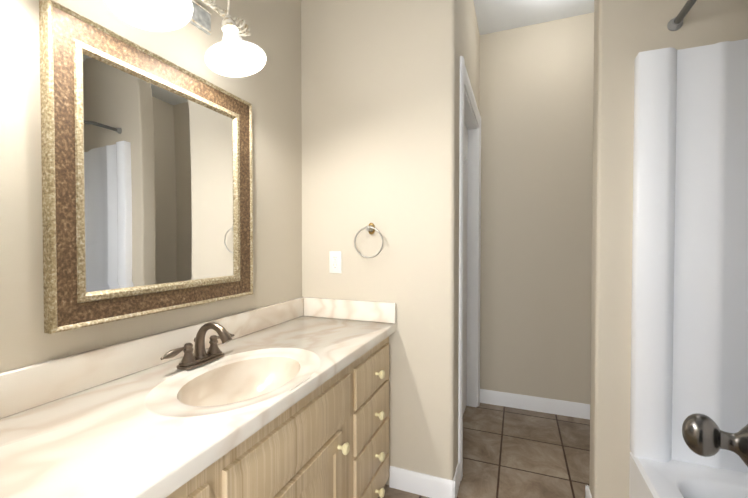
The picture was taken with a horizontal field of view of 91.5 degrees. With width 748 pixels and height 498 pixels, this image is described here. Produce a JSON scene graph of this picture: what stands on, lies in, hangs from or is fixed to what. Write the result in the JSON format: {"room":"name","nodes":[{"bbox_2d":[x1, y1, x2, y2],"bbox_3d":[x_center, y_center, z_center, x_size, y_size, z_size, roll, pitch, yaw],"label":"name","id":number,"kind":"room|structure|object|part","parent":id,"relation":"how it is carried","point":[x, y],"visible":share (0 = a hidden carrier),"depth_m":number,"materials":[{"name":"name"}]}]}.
{"room":"bathroom","nodes":[
{"label":"bathroom","id":0,"kind":"room"},
{"bbox_2d":[0,0,301,372],"bbox_3d":[-0.546,-0.199,1.700,0.100,2.740,3.095,0,1,21],"label":"wall","id":1,"kind":"structure","parent":0,"point":[270,91],"depth_m":1.19,"materials":[{"name":"beige paint"}]},
{"bbox_2d":[39,0,252,333],"bbox_3d":[-0.661,-0.204,1.220,0.034,0.810,0.726,0,1,21],"label":"mirror","id":2,"kind":"object","parent":1,"relation":"attached to","point":[147,184],"visible":1,"depth_m":1.08,"materials":[{"name":"brown metal"}]},
{"bbox_2d":[106,0,265,76],"bbox_3d":[-0.623,-0.748,0.966,0.284,0.270,1.004,0,1,21],"label":"sconce","id":3,"kind":"object","parent":1,"relation":"attached to","point":[200,19],"depth_m":1.21,"materials":[{"name":"glass"}]},
{"bbox_3d":[-0.581,-0.683,0.950,0.194,0.142,0.820,0,1,21],"label":"vanity light fixture shade","id":4,"kind":"part","parent":3,"relation":"part of","materials":[{"name":"white glass"}]},
{"bbox_2d":[145,0,242,57],"bbox_3d":[-0.591,-0.699,0.954,0.058,0.096,0.678,0,1,21],"label":"bulb","id":5,"kind":"object","parent":3,"relation":"attached to","point":[234,49],"visible":0.73,"depth_m":1.22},
{"bbox_2d":[301,0,424,484],"bbox_3d":[-0.059,-0.203,1.897,0.660,2.740,0.120,0,1,21],"label":"wall","id":6,"kind":"structure","parent":0,"point":[380,91],"depth_m":1.81,"materials":[{"name":"beige paint"}]},
{"bbox_2d":[329,251,341,272],"bbox_3d":[-0.200,0.069,1.888,0.070,0.114,0.008,0,1,21],"label":"outlet","id":7,"kind":"object","parent":6,"relation":"attached to","point":[335,261],"visible":1,"depth_m":1.89,"materials":[{"name":"white plastic"}]},
{"bbox_2d":[354,223,382,257],"bbox_3d":[-0.022,-0.043,1.790,0.155,0.175,0.056,0,1,21],"label":"towel ring","id":8,"kind":"object","parent":6,"relation":"attached to","point":[370,228],"visible":1,"depth_m":1.78,"materials":[{"name":"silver metal"}]},
{"bbox_2d":[389,466,457,497],"bbox_3d":[0.226,1.120,1.738,0.319,0.100,0.012,0,1,21],"label":"baseboard","id":9,"kind":"structure","parent":6,"relation":"attached to","point":[418,483],"depth_m":1.73,"materials":[{"name":"white wood"}]},
{"bbox_2d":[425,0,479,479],"bbox_3d":[0.519,-0.208,2.221,0.120,2.740,1.145,0,1,21],"label":"wall","id":10,"kind":"structure","parent":0,"point":[451,26],"depth_m":1.70,"materials":[{"name":"beige paint"}]},
{"bbox_2d":[463,123,467,413],"bbox_3d":[0.544,0.147,2.299,0.084,2.011,0.780,0,1,21],"label":"hall door","id":11,"kind":"structure","parent":10,"relation":"in","point":[465,273],"depth_m":2.55,"materials":[{"name":"white wood"}]},
{"bbox_2d":[458,56,480,480],"bbox_3d":[0.555,0.100,2.294,0.136,2.121,0.984,0,1,21],"label":"door frame","id":12,"kind":"structure","parent":10,"relation":"attached to","point":[465,83],"depth_m":2.64,"materials":[{"name":"white wood"}]},
{"bbox_2d":[378,403,589,497],"bbox_3d":[0.296,1.215,0.586,2.500,0.050,4.595,0,1,21],"label":"floor","id":13,"kind":"structure","parent":0,"point":[509,452],"depth_m":2.06,"materials":[{"name":"tile"}]},
{"bbox_2d":[166,336,388,497],"bbox_3d":[-0.450,0.796,1.064,0.553,0.772,1.748,0,1,21],"label":"bathroom vanity","id":14,"kind":"object","parent":13,"relation":"on","point":[329,438],"visible":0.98,"depth_m":1.16,"materials":[{"name":"brown wood"}]},
{"bbox_2d":[0,297,395,497],"bbox_3d":[-0.459,0.384,1.060,0.534,0.220,1.748,0,1,21],"label":"countertop","id":15,"kind":"structure","parent":14,"relation":"on","point":[137,418],"depth_m":0.89,"materials":[{"name":"stone"}]},
{"bbox_2d":[160,322,233,369],"bbox_3d":[-0.518,0.300,1.168,0.152,0.133,0.292,0,1,21],"label":"faucet","id":16,"kind":"object","parent":15,"relation":"on","point":[199,357],"visible":1,"depth_m":1.16,"materials":[{"name":"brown metal"}]},
{"bbox_2d":[629,39,747,497],"bbox_3d":[1.132,0.222,0.630,0.788,1.935,1.498,0,1,21],"label":"shower","id":17,"kind":"object","parent":13,"relation":"on","point":[689,332],"visible":1,"depth_m":1.38,"materials":[{"name":"white plastic"}]},
{"bbox_2d":[473,0,593,34],"bbox_3d":[0.571,-1.586,1.236,2.500,0.050,3.095,0,1,21],"label":"ceiling","id":18,"kind":"structure","parent":0,"point":[492,16],"depth_m":2.43,"materials":[{"name":"white paint"}]},
{"bbox_2d":[479,12,593,403],"bbox_3d":[1.119,-0.215,2.654,2.300,2.740,0.100,0,1,21],"label":"wall","id":19,"kind":"structure","parent":0,"point":[536,82],"depth_m":2.58,"materials":[{"name":"beige paint"}]},
{"bbox_2d":[480,389,589,419],"bbox_3d":[1.475,1.108,2.475,1.490,0.100,0.012,0,1,21],"label":"baseboard","id":20,"kind":"structure","parent":19,"relation":"attached to","point":[539,404],"depth_m":2.60,"materials":[{"name":"white wood"}]},
{"bbox_2d":[589,0,747,497],"bbox_3d":[1.371,-0.194,1.399,0.913,2.740,0.120,0,1,21],"label":"wall","id":21,"kind":"structure","parent":0,"point":[626,32],"depth_m":1.49,"materials":[{"name":"beige paint"}]},
{"bbox_2d":[585,485,591,497],"bbox_3d":[1.376,1.125,1.490,0.898,0.100,0.012,0,1,21],"label":"baseboard","id":22,"kind":"structure","parent":21,"relation":"attached to","point":[587,491],"depth_m":1.63,"materials":[{"name":"white wood"}]},
{"bbox_2d":[667,0,696,30],"bbox_3d":[0.885,-0.852,0.709,0.048,0.048,1.499,0,1,21],"label":"rod","id":23,"kind":"object","parent":21,"relation":"attached to","point":[675,23],"visible":1,"depth_m":1.35,"materials":[{"name":"grey metal"}]},
{"bbox_3d":[-0.243,0.181,-0.023,0.610,2.040,0.100,0,1,21],"label":"door frame","id":24,"kind":"structure","parent":0,"visible":0},
{"bbox_2d":[682,413,747,466],"bbox_3d":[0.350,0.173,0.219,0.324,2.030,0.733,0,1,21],"label":"door knob","id":25,"kind":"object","parent":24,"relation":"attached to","point":[704,435],"depth_m":0.50,"materials":[{"name":"brown"}]}
]}

